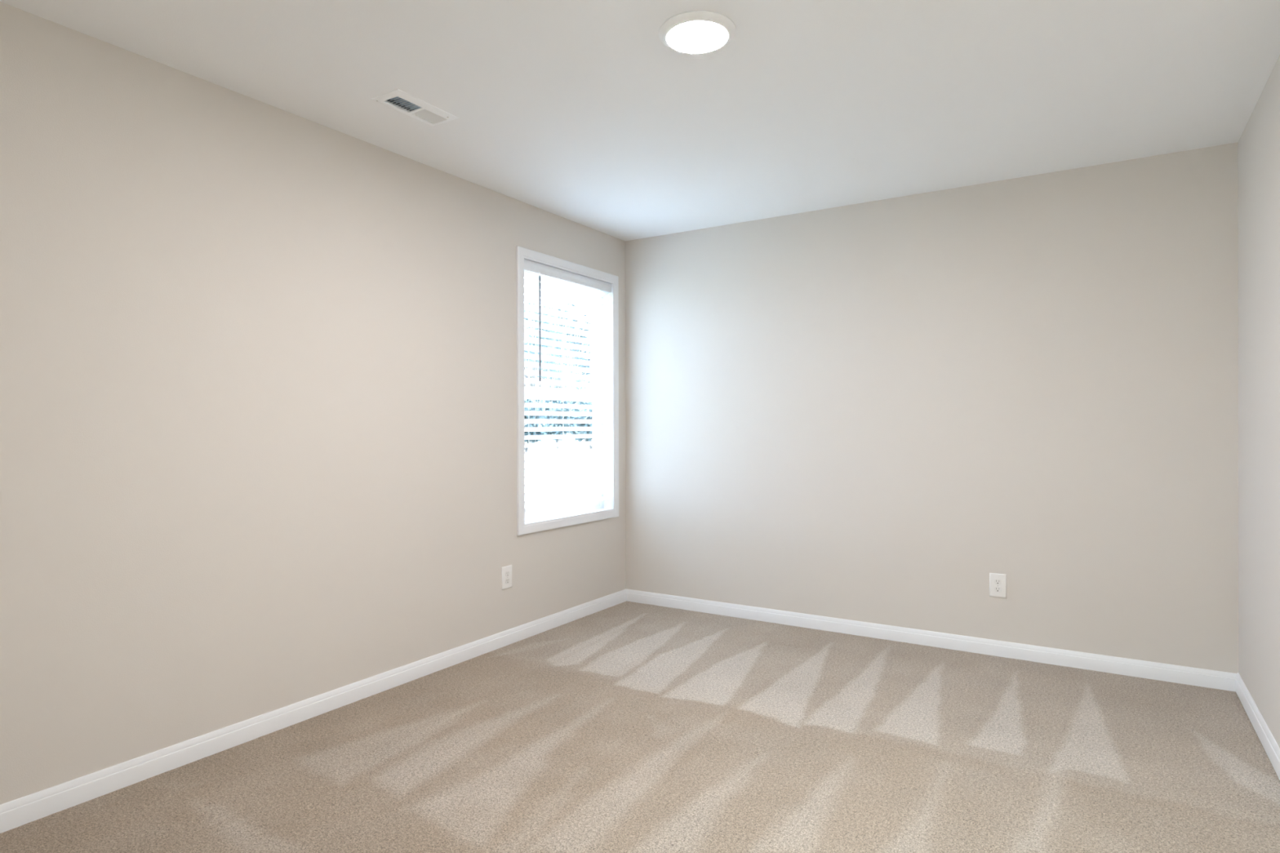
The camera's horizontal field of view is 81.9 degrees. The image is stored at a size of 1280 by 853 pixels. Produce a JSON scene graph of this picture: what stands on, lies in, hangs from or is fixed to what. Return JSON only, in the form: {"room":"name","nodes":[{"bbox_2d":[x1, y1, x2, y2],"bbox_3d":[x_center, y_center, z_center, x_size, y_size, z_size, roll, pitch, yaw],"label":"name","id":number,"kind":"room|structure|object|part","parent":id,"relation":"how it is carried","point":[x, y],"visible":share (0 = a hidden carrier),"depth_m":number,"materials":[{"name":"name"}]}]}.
{"room":"empty bedroom","nodes":[
{"label":"empty bedroom","id":0,"kind":"room"},
{"bbox_2d":[0,1,626,804],"bbox_3d":[-1.274,-0.033,3.264,0.140,2.440,4.480,0,0,32],"label":"wall","id":1,"kind":"structure","parent":0,"point":[258,359],"depth_m":2.72,"materials":[{"name":"grey paint"}]},
{"bbox_2d":[0,589,626,833],"bbox_3d":[-1.243,1.148,3.165,0.014,0.078,4.340,0,0,32],"label":"baseboard","id":2,"kind":"structure","parent":1,"relation":"attached to","point":[20,811],"depth_m":2.80,"materials":[{"name":"white"}]},
{"bbox_2d":[501,564,511,589],"bbox_3d":[-0.721,0.819,4.003,0.008,0.121,0.079,0,0,32],"label":"wall outlet","id":3,"kind":"object","parent":1,"relation":"attached to","point":[506,571],"visible":1,"depth_m":4.00,"materials":[{"name":"white plastic"}]},
{"bbox_2d":[505,577,510,583],"bbox_3d":[-0.719,0.838,4.001,0.003,0.028,0.034,0,0,32],"label":"socket","id":4,"kind":"object","parent":3,"relation":"attached to","point":[507,580],"depth_m":4.00,"materials":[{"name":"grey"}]},
{"bbox_2d":[505,570,510,576],"bbox_3d":[-0.719,0.799,4.001,0.003,0.028,0.034,0,0,32],"label":"socket","id":5,"kind":"object","parent":3,"relation":"attached to","point":[507,572],"depth_m":4.00,"materials":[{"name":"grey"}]},
{"bbox_2d":[515,245,618,535],"bbox_3d":[-0.472,-0.199,4.531,0.160,1.600,0.996,0,0,32],"label":"window","id":6,"kind":"structure","parent":1,"relation":"in","point":[527,522],"depth_m":4.70,"materials":[{"name":"white"}]},
{"bbox_3d":[-0.522,-0.544,4.561,0.026,0.746,0.832,0,0,32],"label":"sash","id":7,"kind":"part","parent":6,"relation":"part of","materials":[{"name":"white plastic"}]},
{"bbox_3d":[-0.495,0.158,4.546,0.026,0.730,0.832,0,0,32],"label":"sash","id":8,"kind":"part","parent":6,"relation":"part of","materials":[{"name":"white plastic"}]},
{"bbox_3d":[-0.510,-0.199,4.555,0.070,1.504,0.900,0,0,32],"label":"frame","id":9,"kind":"part","parent":6,"relation":"part of","materials":[{"name":"white plastic"}]},
{"bbox_2d":[524,258,611,512],"bbox_3d":[-0.442,-0.231,4.511,0.065,1.426,0.884,0,0,32],"label":"window blind","id":10,"kind":"object","parent":6,"relation":"attached to","point":[529,265],"visible":0.81,"depth_m":4.48,"materials":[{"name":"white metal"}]},
{"bbox_3d":[-0.621,-0.213,4.239,0.050,1.375,0.002,0,0,32],"label":"ladder cord","id":11,"kind":"part","parent":10,"relation":"part of","materials":[{"name":"white fabric"}]},
{"bbox_3d":[-0.451,-0.213,4.510,0.050,1.375,0.002,0,0,32],"label":"ladder cord","id":12,"kind":"part","parent":10,"relation":"part of","materials":[{"name":"white fabric"}]},
{"bbox_3d":[-0.449,0.474,4.511,0.050,0.018,0.860,0,0,32],"label":"rail","id":13,"kind":"part","parent":10,"relation":"part of","materials":[{"name":"white plastic"}]},
{"bbox_3d":[-0.281,-0.214,4.781,0.050,1.375,0.002,0,0,32],"label":"ladder cord","id":14,"kind":"part","parent":10,"relation":"part of","materials":[{"name":"white plastic"}]},
{"bbox_2d":[0,600,1279,852],"bbox_3d":[0.129,1.185,2.304,3.254,0.003,4.340,0,0,32],"label":"floor","id":15,"kind":"structure","parent":0,"point":[626,726],"depth_m":2.59,"materials":[{"name":"beige carpet"}]},
{"bbox_2d":[0,0,1279,240],"bbox_3d":[0.128,-1.315,2.308,3.534,0.120,4.600,0,0,32],"label":"ceiling","id":16,"kind":"structure","parent":0,"point":[578,111],"depth_m":2.69,"materials":[{"name":"white paint"}]},
{"bbox_2d":[371,88,458,126],"bbox_3d":[-0.882,-1.307,2.904,0.152,0.123,0.305,0,0,32],"label":"ceiling vent","id":17,"kind":"object","parent":16,"relation":"in","point":[397,100],"visible":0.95,"depth_m":2.90,"materials":[{"name":"white metal"}]},
{"bbox_2d":[658,10,736,53],"bbox_3d":[0.182,-1.244,2.345,0.245,0.022,0.245,0,0,32],"label":"recessed light","id":18,"kind":"object","parent":16,"relation":"in","point":[695,32],"visible":1,"depth_m":2.31,"materials":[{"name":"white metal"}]},
{"bbox_2d":[666,21,727,53],"bbox_3d":[0.182,-1.236,2.345,0.192,0.006,0.192,0,0,32],"label":"diffuser","id":19,"kind":"object","parent":18,"relation":"attached to","point":[686,37],"depth_m":2.33,"materials":[{"name":"white plastic"}]},
{"bbox_2d":[625,142,1238,673],"bbox_3d":[1.317,-0.040,4.199,3.254,2.440,0.140,0,0,32],"label":"wall","id":20,"kind":"structure","parent":0,"point":[874,411],"depth_m":3.87,"materials":[{"name":"grey paint"}]},
{"bbox_2d":[626,589,1236,692],"bbox_3d":[1.279,1.141,4.135,3.254,0.078,0.014,0,0,32],"label":"baseboard","id":21,"kind":"structure","parent":20,"relation":"attached to","point":[1220,680],"depth_m":3.87,"materials":[{"name":"white"}]},
{"bbox_2d":[989,573,1006,598],"bbox_3d":[1.838,0.817,3.787,0.079,0.121,0.008,0,0,32],"label":"wall outlet","id":22,"kind":"object","parent":20,"relation":"attached to","point":[997,582],"visible":1,"depth_m":3.78,"materials":[{"name":"white plastic"}]},
{"bbox_2d":[994,586,1001,592],"bbox_3d":[1.837,0.836,3.784,0.034,0.028,0.003,0,0,32],"label":"socket","id":23,"kind":"object","parent":22,"relation":"attached to","point":[997,588],"depth_m":3.78,"materials":[{"name":"white plastic"}]},
{"bbox_2d":[994,578,1001,584],"bbox_3d":[1.837,0.797,3.784,0.034,0.028,0.003,0,0,32],"label":"socket","id":24,"kind":"object","parent":22,"relation":"attached to","point":[997,581],"depth_m":3.78,"materials":[{"name":"white plastic"}]},
{"bbox_2d":[1238,55,1279,747],"bbox_3d":[1.600,-0.037,1.459,0.140,2.440,4.480,0,0,32],"label":"wall","id":25,"kind":"structure","parent":0,"point":[1259,144],"depth_m":2.84,"materials":[{"name":"grey paint"}]},
{"bbox_2d":[1235,672,1279,780],"bbox_3d":[1.500,1.139,1.442,0.014,0.078,4.340,0,0,32],"label":"baseboard","id":26,"kind":"structure","parent":25,"relation":"attached to","point":[1272,748],"depth_m":2.78,"materials":[{"name":"white"}]},
{"label":"outside","id":27,"kind":"structure","parent":0,"visible":0},
{"bbox_2d":[524,433,592,507],"bbox_3d":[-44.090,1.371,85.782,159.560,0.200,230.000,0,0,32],"label":"ground","id":28,"kind":"structure","parent":27,"point":[564,440],"depth_m":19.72,"materials":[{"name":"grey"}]},
{"bbox_2d":[524,399,553,451],"bbox_3d":[-5.660,-0.152,36.480,2.512,2.829,2.718,0,0,32],"label":"shrub","id":29,"kind":"object","parent":28,"relation":"on","point":[531,433],"visible":0.22,"depth_m":36.03,"materials":[{"name":"grey plant"}]},
{"bbox_2d":[524,326,558,386],"bbox_3d":[-10.951,-5.229,69.585,7.209,12.894,6.468,0,0,32],"label":"tree","id":30,"kind":"object","parent":28,"relation":"on","point":[525,367],"visible":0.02,"depth_m":69.39,"materials":[{"name":"grey plant"}]},
{"bbox_2d":[524,302,572,443],"bbox_3d":[-7.583,-4.011,53.440,6.411,10.489,5.898,0,0,32],"label":"tree","id":31,"kind":"object","parent":28,"relation":"on","point":[544,306],"visible":0.18,"depth_m":53.03,"materials":[{"name":"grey plant"}]},
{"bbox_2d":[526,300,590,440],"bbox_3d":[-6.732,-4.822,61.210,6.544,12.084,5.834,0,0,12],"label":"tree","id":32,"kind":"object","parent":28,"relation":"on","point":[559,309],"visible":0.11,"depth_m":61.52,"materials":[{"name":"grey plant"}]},
{"bbox_2d":[540,400,577,448],"bbox_3d":[-4.639,-0.446,41.711,2.622,3.395,2.550,0,0,32],"label":"shrub","id":33,"kind":"object","parent":28,"relation":"on","point":[562,417],"visible":0.37,"depth_m":41.05,"materials":[{"name":"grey plant"}]},
{"bbox_2d":[547,327,590,390],"bbox_3d":[-6.153,-4.593,76.660,5.475,11.579,6.309,0,0,44],"label":"tree","id":34,"kind":"object","parent":28,"relation":"on","point":[581,358],"visible":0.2,"depth_m":76.23,"materials":[{"name":"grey plant"}]},
{"bbox_2d":[564,401,592,448],"bbox_3d":[-2.395,-0.144,36.982,2.928,2.797,2.571,0,0,32],"label":"shrub","id":35,"kind":"object","parent":28,"relation":"on","point":[588,439],"visible":0.25,"depth_m":36.29,"materials":[{"name":"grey plant"}]}
]}

